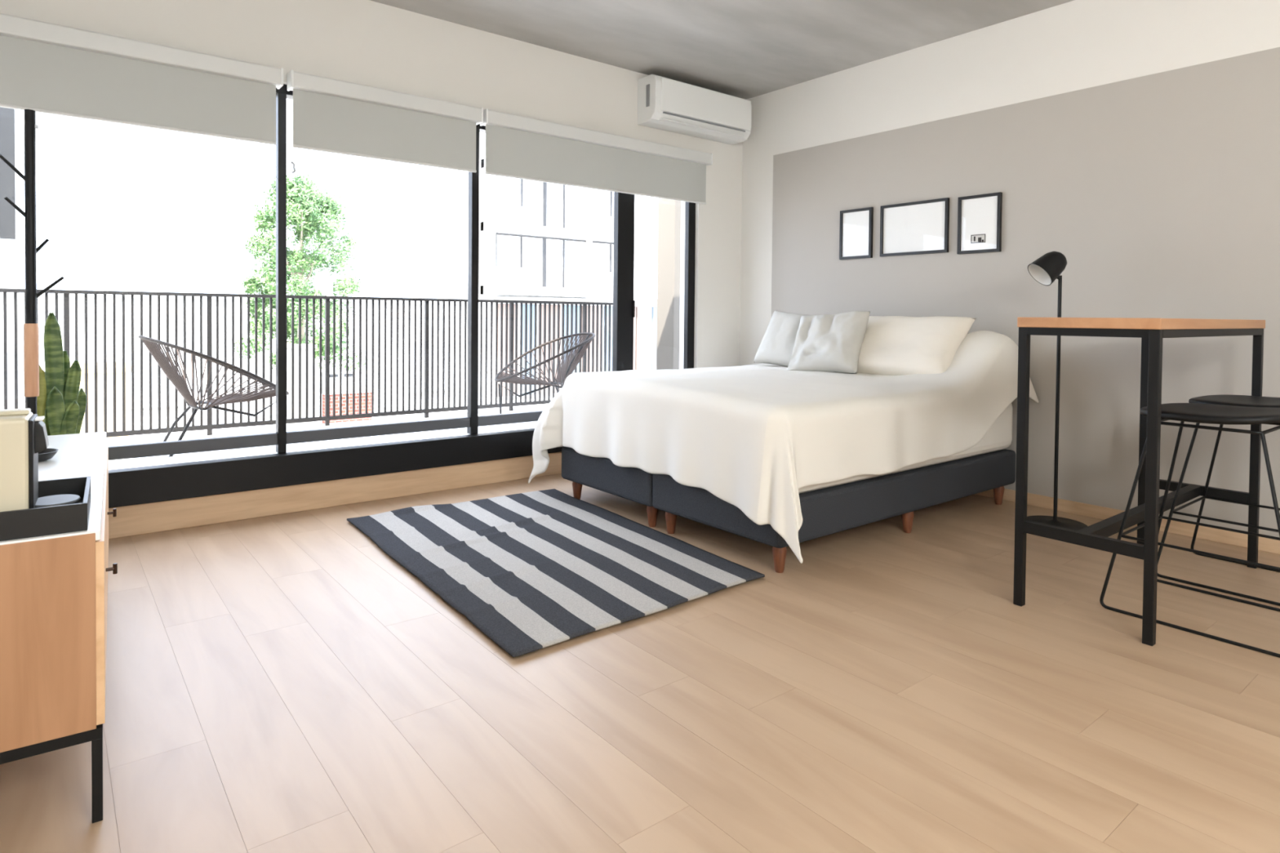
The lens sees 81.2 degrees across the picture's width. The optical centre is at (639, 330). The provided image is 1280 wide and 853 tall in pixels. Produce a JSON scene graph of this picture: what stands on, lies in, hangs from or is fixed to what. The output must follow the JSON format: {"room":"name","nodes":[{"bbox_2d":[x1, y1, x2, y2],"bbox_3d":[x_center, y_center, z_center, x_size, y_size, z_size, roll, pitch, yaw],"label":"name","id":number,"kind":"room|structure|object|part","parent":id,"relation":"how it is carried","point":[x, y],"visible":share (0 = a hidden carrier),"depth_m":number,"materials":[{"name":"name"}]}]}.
{"room":"studio apartment","nodes":[
{"label":"studio apartment","id":0,"kind":"room"},
{"bbox_2d":[108,406,546,462],"bbox_3d":[-1.772,0.837,5.107,6.200,0.250,1.520,0,1,-38],"label":"floor","id":1,"kind":"structure","parent":0,"point":[195,436],"depth_m":5.20,"materials":[{"name":"white tile"}]},
{"bbox_2d":[137,335,288,457],"bbox_3d":[-2.509,0.368,4.432,0.780,0.691,0.770,0,1,-38],"label":"lounge chair","id":2,"kind":"object","parent":1,"relation":"on","point":[166,365],"visible":0.91,"depth_m":4.25,"materials":[{"name":"black"}]},
{"bbox_3d":[-2.760,0.572,4.453,0.195,0.277,0.059,0,1,-5],"label":"leg","id":3,"kind":"part","parent":2,"relation":"part of","materials":[{"name":"black metal"}]},
{"bbox_3d":[-2.551,0.579,4.190,0.059,0.278,0.195,1,1,18],"label":"leg","id":4,"kind":"part","parent":2,"relation":"part of","materials":[{"name":"black metal"}]},
{"bbox_3d":[-2.388,0.561,4.534,0.420,0.298,0.018,0,1,-38],"label":"leg","id":5,"kind":"part","parent":2,"relation":"part of","materials":[{"name":"black metal"}]},
{"bbox_2d":[0,288,613,437],"bbox_3d":[-2.235,0.221,5.541,5.220,0.955,0.050,0,1,-38],"label":"balcony railing","id":6,"kind":"object","parent":1,"relation":"on","point":[209,426],"visible":0.7,"depth_m":5.54,"materials":[{"name":"black metal"}]},
{"bbox_3d":[-3.490,0.240,4.544,0.028,0.933,0.028,0,1,-38],"label":"post","id":7,"kind":"part","parent":6,"relation":"part of","materials":[{"name":"black metal"}]},
{"bbox_3d":[-2.895,0.236,5.017,0.028,0.933,0.028,0,1,-38],"label":"post","id":8,"kind":"part","parent":6,"relation":"part of","materials":[{"name":"black metal"}]},
{"bbox_3d":[-2.230,-0.245,5.532,5.220,0.022,0.050,0,1,-38],"label":"rail","id":9,"kind":"part","parent":6,"relation":"part of","materials":[{"name":"black metal"}]},
{"bbox_3d":[-2.300,0.232,5.490,0.028,0.933,0.028,0,1,-38],"label":"post","id":10,"kind":"part","parent":6,"relation":"part of","materials":[{"name":"black metal"}]},
{"bbox_3d":[-2.239,0.643,5.549,5.220,0.030,0.030,0,1,-38],"label":"rail","id":11,"kind":"part","parent":6,"relation":"part of","materials":[{"name":"grey metal"}]},
{"bbox_3d":[-1.704,0.229,5.962,0.028,0.933,0.028,0,1,-38],"label":"post","id":12,"kind":"part","parent":6,"relation":"part of","materials":[{"name":"black metal"}]},
{"bbox_3d":[-1.109,0.225,6.435,0.028,0.933,0.028,0,1,-38],"label":"post","id":13,"kind":"part","parent":6,"relation":"part of","materials":[{"name":"black metal"}]},
{"bbox_3d":[-0.514,0.222,6.907,0.028,0.933,0.028,0,1,-38],"label":"post","id":14,"kind":"part","parent":6,"relation":"part of","materials":[{"name":"black metal"}]},
{"bbox_2d":[494,332,595,413],"bbox_3d":[-0.751,0.357,5.861,0.780,0.691,0.770,0,1,-24],"label":"lounge chair","id":15,"kind":"object","parent":1,"relation":"on","point":[565,369],"visible":0.92,"depth_m":5.90,"materials":[{"name":"black metal"}]},
{"bbox_3d":[-0.896,0.550,5.800,0.420,0.298,0.018,0,1,-24],"label":"leg","id":16,"kind":"part","parent":15,"relation":"part of","materials":[{"name":"black metal"}]},
{"bbox_2d":[656,197,680,369],"bbox_3d":[0.401,-0.580,6.999,0.450,2.550,0.260,0,1,-38],"label":"column","id":17,"kind":"structure","parent":1,"relation":"on","point":[668,255],"depth_m":6.83,"materials":[{"name":"grey paint"}]},
{"bbox_2d":[0,0,742,369],"bbox_3d":[-1.139,-0.435,4.477,4.780,2.730,0.200,0,1,-38],"label":"wall","id":18,"kind":"structure","parent":0,"point":[367,42],"depth_m":4.33,"materials":[{"name":"white paint"}]},
{"bbox_2d":[0,13,283,145],"bbox_3d":[-2.342,-1.115,3.314,1.387,0.378,0.089,0,1,-38],"label":"roller blind","id":19,"kind":"object","parent":18,"relation":"attached to","point":[46,68],"visible":1,"depth_m":3.35,"materials":[{"name":"white fabric"}]},
{"bbox_2d":[108,452,561,539],"bbox_3d":[-1.051,0.859,4.441,4.700,0.145,0.022,0,1,-38],"label":"baseboard","id":20,"kind":"structure","parent":18,"relation":"attached to","point":[163,516],"depth_m":3.89,"materials":[{"name":"brown wood"}]},
{"bbox_2d":[108,84,695,507],"bbox_3d":[-1.293,-0.243,4.367,4.240,2.053,0.310,0,1,-38],"label":"window","id":21,"kind":"structure","parent":18,"relation":"in","point":[140,482],"depth_m":4.05,"materials":[{"name":"black paint"}]},
{"bbox_3d":[-1.230,0.707,4.295,4.240,0.158,0.080,0,1,-38],"label":"sill","id":22,"kind":"part","parent":21,"relation":"part of","materials":[{"name":"black paint"}]},
{"bbox_3d":[-1.261,-1.244,4.320,4.240,0.050,0.080,0,1,-38],"label":"frame","id":23,"kind":"part","parent":21,"relation":"part of","materials":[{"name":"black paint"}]},
{"bbox_2d":[287,69,483,172],"bbox_3d":[-1.360,-1.121,4.094,1.052,0.378,0.089,0,1,-38],"label":"roller blind","id":24,"kind":"object","parent":21,"relation":"attached to","point":[331,115],"visible":1,"depth_m":4.04,"materials":[{"name":"white fabric"}]},
{"bbox_2d":[480,108,712,204],"bbox_3d":[-0.211,-1.128,5.005,1.845,0.378,0.089,0,1,-38],"label":"roller blind","id":25,"kind":"object","parent":21,"relation":"attached to","point":[519,147],"visible":0.88,"depth_m":4.90,"materials":[{"name":"white fabric"}]},
{"bbox_3d":[-0.115,-0.303,5.227,0.145,1.845,0.055,0,1,-38],"label":"door post","id":26,"kind":"part","parent":21,"relation":"part of","materials":[{"name":"black metal"}]},
{"bbox_3d":[-0.045,-0.155,5.242,0.014,0.120,0.016,0,1,-38],"label":"handle","id":27,"kind":"part","parent":21,"relation":"part of","materials":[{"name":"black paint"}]},
{"bbox_2d":[637,74,751,144],"bbox_3d":[0.411,-1.599,5.414,0.946,0.319,0.212,0,1,-38],"label":"air conditioner","id":28,"kind":"object","parent":18,"relation":"attached to","point":[664,103],"visible":1,"depth_m":5.28,"materials":[{"name":"white plastic"}]},
{"bbox_2d":[645,84,649,106],"bbox_3d":[0.054,-1.612,5.109,0.008,0.150,0.035,0,1,-38],"label":"vent","id":29,"kind":"object","parent":28,"relation":"attached to","point":[647,86],"depth_m":5.10,"materials":[{"name":"grey plastic"}]},
{"bbox_3d":[0.488,-1.616,5.346,0.880,0.227,0.012,0,1,-38],"label":"panel","id":30,"kind":"part","parent":28,"relation":"part of","materials":[{"name":"white plastic"}]},
{"bbox_2d":[0,473,1279,852],"bbox_3d":[0.955,1.101,1.852,5.140,0.200,6.980,0,1,-38],"label":"floor","id":31,"kind":"structure","parent":0,"point":[279,683],"depth_m":1.97,"materials":[{"name":"beige wood"}]},
{"bbox_2d":[0,109,64,413],"bbox_3d":[-2.253,0.070,2.763,0.260,1.765,0.260,0,1,-38],"label":"coat rack","id":32,"kind":"object","parent":31,"relation":"on","point":[31,328],"visible":0.61,"depth_m":2.74,"materials":[{"name":"black metal"}]},
{"bbox_2d":[0,431,117,823],"bbox_3d":[-1.674,0.679,2.001,0.444,0.589,1.500,0,1,-35],"label":"sideboard","id":33,"kind":"object","parent":31,"relation":"on","point":[54,588],"visible":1,"depth_m":1.46,"materials":[{"name":"brown wood"}]},
{"bbox_2d":[0,475,91,541],"bbox_3d":[-1.343,0.369,1.510,0.370,0.055,0.300,0,1,-35],"label":"serving tray","id":34,"kind":"object","parent":33,"relation":"on","point":[73,517],"visible":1,"depth_m":1.47,"materials":[{"name":"black"}]},
{"bbox_2d":[0,408,80,511],"bbox_3d":[-1.296,0.275,1.470,0.312,0.231,0.135,0,1,-35],"label":"coffee machine","id":35,"kind":"object","parent":34,"relation":"on","point":[23,433],"visible":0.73,"depth_m":1.46,"materials":[{"name":"beige plastic"}]},
{"bbox_3d":[-1.288,0.164,1.482,0.120,0.009,0.040,0,1,-35],"label":"lever","id":36,"kind":"part","parent":35,"relation":"part of","materials":[{"name":"beige plastic"}]},
{"bbox_3d":[-1.233,0.279,1.516,0.009,0.207,0.118,0,1,-35],"label":"plate","id":37,"kind":"part","parent":35,"relation":"part of","materials":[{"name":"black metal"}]},
{"bbox_3d":[-1.228,0.215,1.526,0.028,0.067,0.060,0,1,-35],"label":"spout","id":38,"kind":"part","parent":35,"relation":"part of","materials":[{"name":"black plastic"}]},
{"bbox_3d":[-1.211,0.352,1.544,0.087,0.006,0.101,0,1,-35],"label":"cup plate","id":39,"kind":"part","parent":35,"relation":"part of","materials":[{"name":"grey"}]},
{"bbox_2d":[38,448,57,462],"bbox_3d":[-1.768,0.366,2.171,0.120,0.028,0.120,0,1,-38],"label":"bowl","id":40,"kind":"object","parent":33,"relation":"on","point":[46,455],"visible":0.32,"depth_m":2.17,"materials":[{"name":"black ceramic"}]},
{"bbox_3d":[-1.261,0.602,1.383,0.408,0.395,0.018,0,1,-35],"label":"panel","id":41,"kind":"part","parent":33,"relation":"part of","materials":[{"name":"brown wood"}]},
{"bbox_3d":[-1.686,0.794,1.995,0.418,0.022,1.500,0,1,-35],"label":"frame","id":42,"kind":"part","parent":33,"relation":"part of","materials":[{"name":"black metal"}]},
{"bbox_3d":[-1.096,0.905,1.507,0.018,0.168,0.018,0,1,-35],"label":"leg","id":43,"kind":"part","parent":33,"relation":"part of","materials":[{"name":"black metal"}]},
{"bbox_3d":[-1.302,0.601,1.804,0.018,0.371,0.741,0,1,-35],"label":"door","id":44,"kind":"part","parent":33,"relation":"part of","materials":[{"name":"brown wood"}]},
{"bbox_3d":[-1.731,0.585,2.413,0.018,0.371,0.741,0,1,-35],"label":"door","id":45,"kind":"part","parent":33,"relation":"part of","materials":[{"name":"brown wood"}]},
{"bbox_3d":[-1.247,0.562,1.760,0.024,0.024,0.009,0,1,-35],"label":"knob","id":46,"kind":"part","parent":33,"relation":"part of","materials":[{"name":"brown metal"}]},
{"bbox_3d":[-1.593,0.549,2.250,0.024,0.024,0.009,0,1,-35],"label":"knob","id":47,"kind":"part","parent":33,"relation":"part of","materials":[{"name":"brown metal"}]},
{"bbox_2d":[36,312,86,435],"bbox_3d":[-2.414,0.434,3.079,0.296,1.022,0.296,0,1,-38],"label":"snake plant","id":48,"kind":"object","parent":31,"relation":"on","point":[60,400],"visible":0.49,"depth_m":3.08,"materials":[{"name":"green plant"}]},
{"bbox_2d":[346,488,764,657],"bbox_3d":[-0.455,0.939,3.305,1.230,0.023,1.805,0,1,-38],"label":"rug","id":49,"kind":"object","parent":31,"relation":"on","point":[532,571],"visible":1,"depth_m":3.03,"materials":[{"name":"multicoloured fabric"}]},
{"bbox_2d":[561,403,1015,573],"bbox_3d":[0.827,0.655,4.165,1.980,0.600,1.600,0,1,-38],"label":"bed","id":50,"kind":"object","parent":31,"relation":"on","point":[837,506],"visible":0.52,"depth_m":3.51,"materials":[{"name":"grey fabric"}]},
{"bbox_3d":[-0.350,0.884,4.169,0.060,0.118,0.058,0,1,-38],"label":"leg","id":51,"kind":"part","parent":50,"relation":"part of","materials":[{"name":"brown wood"}]},
{"bbox_3d":[0.060,0.898,3.652,0.060,0.118,0.058,0,1,-38],"label":"leg","id":52,"kind":"part","parent":50,"relation":"part of","materials":[{"name":"brown wood"}]},
{"bbox_3d":[0.147,0.901,3.543,0.060,0.118,0.058,0,1,-38],"label":"leg","id":53,"kind":"part","parent":50,"relation":"part of","materials":[{"name":"brown wood"}]},
{"bbox_3d":[0.564,0.916,3.018,0.060,0.118,0.058,0,1,-38],"label":"leg","id":54,"kind":"part","parent":50,"relation":"part of","materials":[{"name":"brown wood"}]},
{"bbox_2d":[528,330,1039,563],"bbox_3d":[0.748,0.439,4.191,2.127,0.904,2.041,0,1,-38],"label":"duvet","id":55,"kind":"object","parent":50,"relation":"on","point":[751,437],"visible":0.9,"depth_m":3.46,"materials":[{"name":"white fabric"}]},
{"bbox_2d":[754,310,815,366],"bbox_3d":[0.971,0.057,4.864,0.251,0.387,0.430,0,2,-43],"label":"cushion","id":56,"kind":"object","parent":55,"relation":"on","point":[776,346],"visible":0.67,"depth_m":4.83,"materials":[{"name":"grey fabric"}]},
{"bbox_2d":[787,311,870,373],"bbox_3d":[1.137,0.075,4.522,0.487,0.395,0.288,2,2,42],"label":"cushion","id":57,"kind":"object","parent":55,"relation":"on","point":[831,343],"visible":0.96,"depth_m":4.43,"materials":[{"name":"grey fabric"}]},
{"bbox_2d":[857,315,976,375],"bbox_3d":[1.522,0.092,4.331,0.339,0.359,0.721,0,1,-41],"label":"pillow","id":58,"kind":"object","parent":55,"relation":"on","point":[891,345],"visible":0.8,"depth_m":4.21,"materials":[{"name":"beige fabric"}]},
{"bbox_3d":[0.828,0.503,4.162,1.970,0.297,1.590,0,1,-38],"label":"mattress","id":59,"kind":"part","parent":50,"relation":"part of","materials":[{"name":"white fabric"}]},
{"bbox_3d":[1.288,0.911,3.593,0.060,0.118,0.058,0,1,-38],"label":"leg","id":60,"kind":"part","parent":50,"relation":"part of","materials":[{"name":"brown wood"}]},
{"bbox_3d":[1.997,0.907,4.156,0.060,0.118,0.058,0,1,-38],"label":"leg","id":61,"kind":"part","parent":50,"relation":"part of","materials":[{"name":"brown wood"}]},
{"bbox_2d":[1026,251,1087,530],"bbox_3d":[2.078,0.290,3.712,0.300,1.370,0.300,0,1,-38],"label":"floor lamp","id":62,"kind":"object","parent":31,"relation":"on","point":[1047,268],"visible":0.89,"depth_m":3.70,"materials":[{"name":"black metal"}]},
{"bbox_3d":[2.018,-0.309,3.701,0.173,0.172,0.139,0,1,-12],"label":"lamp shade","id":63,"kind":"part","parent":62,"relation":"part of","materials":[{"name":"black metal"}]},
{"bbox_2d":[1013,316,1265,646],"bbox_3d":[1.974,0.471,2.903,1.248,1.038,0.443,0,1,-38],"label":"bar table","id":64,"kind":"object","parent":31,"relation":"on","point":[1151,331],"visible":1,"depth_m":2.64,"materials":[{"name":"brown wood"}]},
{"bbox_3d":[1.374,0.488,2.686,0.030,1.002,0.030,0,1,-38],"label":"leg","id":65,"kind":"part","parent":64,"relation":"part of","materials":[{"name":"black metal"}]},
{"bbox_3d":[1.498,0.705,2.531,0.030,0.040,0.375,0,1,-38],"label":"rail","id":66,"kind":"part","parent":64,"relation":"part of","materials":[{"name":"black metal"}]},
{"bbox_3d":[2.322,0.482,3.438,0.030,1.002,0.030,0,1,-38],"label":"leg","id":67,"kind":"part","parent":64,"relation":"part of","materials":[{"name":"black metal"}]},
{"bbox_3d":[1.626,0.496,2.369,0.030,1.002,0.030,0,1,-38],"label":"leg","id":68,"kind":"part","parent":64,"relation":"part of","materials":[{"name":"black metal"}]},
{"bbox_3d":[2.446,0.699,3.284,0.030,0.040,0.375,0,1,-38],"label":"rail","id":69,"kind":"part","parent":64,"relation":"part of","materials":[{"name":"black metal"}]},
{"bbox_3d":[2.574,0.491,3.121,0.030,1.002,0.030,0,1,-38],"label":"leg","id":70,"kind":"part","parent":64,"relation":"part of","materials":[{"name":"black metal"}]},
{"bbox_2d":[1099,403,1279,657],"bbox_3d":[2.012,0.627,2.599,0.481,0.739,0.561,0,1,-38],"label":"bar stool","id":71,"kind":"object","parent":31,"relation":"on","point":[1203,413],"visible":0.95,"depth_m":2.55,"materials":[{"name":"black metal"}]},
{"bbox_3d":[2.016,0.283,2.592,0.470,0.052,0.446,0,1,-38],"label":"seat","id":72,"kind":"part","parent":71,"relation":"part of","materials":[{"name":"black"}]},
{"bbox_3d":[2.168,0.658,2.724,0.081,0.676,0.561,0,1,-38],"label":"sled leg","id":73,"kind":"part","parent":71,"relation":"part of","materials":[{"name":"black metal"}]},
{"bbox_2d":[1157,394,1279,605],"bbox_3d":[2.435,0.625,2.935,0.481,0.739,0.561,0,1,-38],"label":"bar stool","id":74,"kind":"object","parent":31,"relation":"on","point":[1222,399],"visible":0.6,"depth_m":2.98,"materials":[{"name":"black metal"}]},
{"bbox_3d":[2.439,0.280,2.927,0.470,0.052,0.446,0,1,-38],"label":"seat","id":75,"kind":"part","parent":74,"relation":"part of","materials":[{"name":"black leather"}]},
{"bbox_3d":[2.591,0.655,3.060,0.081,0.676,0.561,0,1,-38],"label":"sled leg","id":76,"kind":"part","parent":74,"relation":"part of","materials":[{"name":"black metal"}]},
{"bbox_2d":[370,0,1073,99],"bbox_3d":[0.983,-1.828,1.794,5.140,0.200,6.980,0,1,-38],"label":"ceiling","id":77,"kind":"structure","parent":0,"point":[744,49],"depth_m":4.40,"materials":[{"name":"paint"}]},
{"bbox_2d":[739,0,1279,537],"bbox_3d":[2.909,-0.375,3.364,0.184,2.730,6.980,0,1,-38],"label":"wall","id":78,"kind":"structure","parent":0,"point":[1135,142],"depth_m":3.95,"materials":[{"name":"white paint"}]},
{"bbox_2d":[839,207,873,259],"bbox_3d":[1.455,-0.653,5.028,0.022,0.333,0.250,0,1,-38],"label":"picture frame","id":79,"kind":"object","parent":78,"relation":"attached to","point":[856,225],"visible":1,"depth_m":5.02,"materials":[{"name":"black"}]},
{"bbox_2d":[880,197,949,256],"bbox_3d":[1.720,-0.645,4.695,0.022,0.329,0.465,0,1,-38],"label":"picture frame","id":80,"kind":"object","parent":78,"relation":"attached to","point":[920,227],"visible":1,"depth_m":4.68,"materials":[{"name":"black"}]},
{"bbox_2d":[956,191,1002,253],"bbox_3d":[1.983,-0.625,4.363,0.022,0.338,0.253,0,1,-38],"label":"picture frame","id":81,"kind":"object","parent":78,"relation":"attached to","point":[979,216],"visible":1,"depth_m":4.36,"materials":[{"name":"black"}]},
{"bbox_2d":[975,488,1279,554],"bbox_3d":[2.833,0.958,3.311,0.014,0.065,6.576,0,1,-38],"label":"baseboard","id":82,"kind":"structure","parent":78,"relation":"attached to","point":[1265,544],"depth_m":3.65,"materials":[{"name":"brown wood"}]},
{"label":"outside","id":83,"kind":"structure","parent":0,"visible":0},
{"bbox_2d":[0,106,22,409],"bbox_3d":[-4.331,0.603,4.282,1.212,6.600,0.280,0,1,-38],"label":"neighbouring wing","id":84,"kind":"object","parent":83,"point":[10,118],"visible":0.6,"depth_m":4.51},
{"bbox_3d":[-4.319,-1.626,4.231,1.188,2.140,0.280,0,1,-38],"label":"panel","id":85,"kind":"part","parent":84,"relation":"part of","materials":[{"name":"white paint"}]},
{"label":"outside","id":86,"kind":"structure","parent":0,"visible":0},
{"bbox_2d":[478,396,552,411],"bbox_3d":[-16.163,3.018,51.393,150.000,0.300,87.800,0,1,-38],"label":"ground","id":87,"kind":"structure","parent":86,"point":[551,397],"depth_m":33.11,"materials":[{"name":"white concrete"}]},
{"bbox_2d":[70,361,131,440],"bbox_3d":[-9.183,2.137,12.465,1.070,3.120,1.720,0,1,-38],"label":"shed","id":88,"kind":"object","parent":87,"relation":"on","point":[118,364],"visible":0.25,"depth_m":11.96,"materials":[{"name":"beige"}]},
{"bbox_2d":[19,293,479,439],"bbox_3d":[-17.505,1.130,24.604,22.800,4.500,8.200,0,1,-38],"label":"house","id":89,"kind":"structure","parent":87,"relation":"on","point":[51,295],"depth_m":22.94,"materials":[{"name":"white paint"}]},
{"bbox_2d":[234,172,364,371],"bbox_3d":[-7.679,0.002,17.049,2.664,7.249,2.528,1,1,3],"label":"street tree","id":90,"kind":"object","parent":87,"relation":"on","point":[300,193],"visible":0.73,"depth_m":16.70,"materials":[{"name":"green plant"}]},
{"bbox_2d":[287,343,317,426],"bbox_3d":[-6.147,1.975,13.530,0.410,3.460,0.560,0,1,-38],"label":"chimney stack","id":91,"kind":"object","parent":87,"relation":"on","point":[289,345],"visible":0.29,"depth_m":13.32,"materials":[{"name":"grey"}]},
{"bbox_2d":[321,370,372,423],"bbox_3d":[-5.449,2.230,13.898,0.860,2.950,0.222,0,1,-38],"label":"brick wall","id":92,"kind":"structure","parent":87,"relation":"on","point":[350,372],"depth_m":13.78,"materials":[{"name":"brick"}]},
{"bbox_2d":[343,373,352,377],"bbox_3d":[-5.383,0.818,13.772,0.160,0.060,0.002,0,1,-38],"label":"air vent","id":93,"kind":"object","parent":92,"relation":"in","point":[350,375],"depth_m":13.78,"materials":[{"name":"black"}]},
{"bbox_2d":[458,132,657,402],"bbox_3d":[1.247,-4.278,41.712,22.700,15.000,3.500,0,1,-38],"label":"apartment building","id":94,"kind":"structure","parent":87,"relation":"on","point":[539,241],"depth_m":36.31,"materials":[{"name":"white paint"}]},
{"bbox_3d":[-6.239,0.905,35.179,1.000,4.350,0.160,0,1,-38],"label":"shop panel","id":95,"kind":"part","parent":94,"relation":"part of","materials":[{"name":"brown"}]},
{"bbox_3d":[-5.378,0.900,35.863,0.800,4.350,0.160,0,1,-38],"label":"shop panel","id":96,"kind":"part","parent":94,"relation":"part of","materials":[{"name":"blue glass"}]},
{"bbox_3d":[-4.438,0.894,36.609,1.200,4.350,0.160,0,1,-38],"label":"shop panel","id":97,"kind":"part","parent":94,"relation":"part of","materials":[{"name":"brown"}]},
{"bbox_3d":[-3.459,0.888,37.386,0.900,4.350,0.160,0,1,-38],"label":"shop panel","id":98,"kind":"part","parent":94,"relation":"part of","materials":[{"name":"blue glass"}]},
{"bbox_2d":[566,185,585,230],"bbox_3d":[-3.142,-6.182,37.229,1.172,2.347,0.080,0,1,-38],"label":"window","id":99,"kind":"structure","parent":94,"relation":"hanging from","point":[575,196],"depth_m":37.25,"materials":[{"name":"white glass"}]},
{"bbox_2d":[566,240,586,288],"bbox_3d":[-3.170,-3.282,37.286,1.172,2.347,0.080,0,1,-38],"label":"window","id":100,"kind":"structure","parent":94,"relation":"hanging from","point":[575,250],"depth_m":37.35,"materials":[{"name":"white glass"}]},
{"bbox_3d":[-2.480,0.882,38.164,1.200,4.350,0.160,0,1,-38],"label":"shop panel","id":101,"kind":"part","parent":94,"relation":"part of","materials":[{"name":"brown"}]},
{"bbox_3d":[-1.423,0.876,39.003,1.100,4.350,0.160,0,1,-38],"label":"shop panel","id":102,"kind":"part","parent":94,"relation":"part of","materials":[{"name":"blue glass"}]},
{"bbox_3d":[-0.561,0.870,39.687,0.700,4.350,0.160,0,1,-38],"label":"shop panel","id":103,"kind":"part","parent":94,"relation":"part of","materials":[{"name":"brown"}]},
{"bbox_3d":[0.143,0.866,40.247,0.900,4.350,0.160,0,1,-38],"label":"shop panel","id":104,"kind":"part","parent":94,"relation":"part of","materials":[{"name":"white"}]},
{"bbox_3d":[0.887,0.862,40.838,0.600,4.350,0.160,0,1,-38],"label":"shop panel","id":105,"kind":"part","parent":94,"relation":"part of","materials":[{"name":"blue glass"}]}
]}

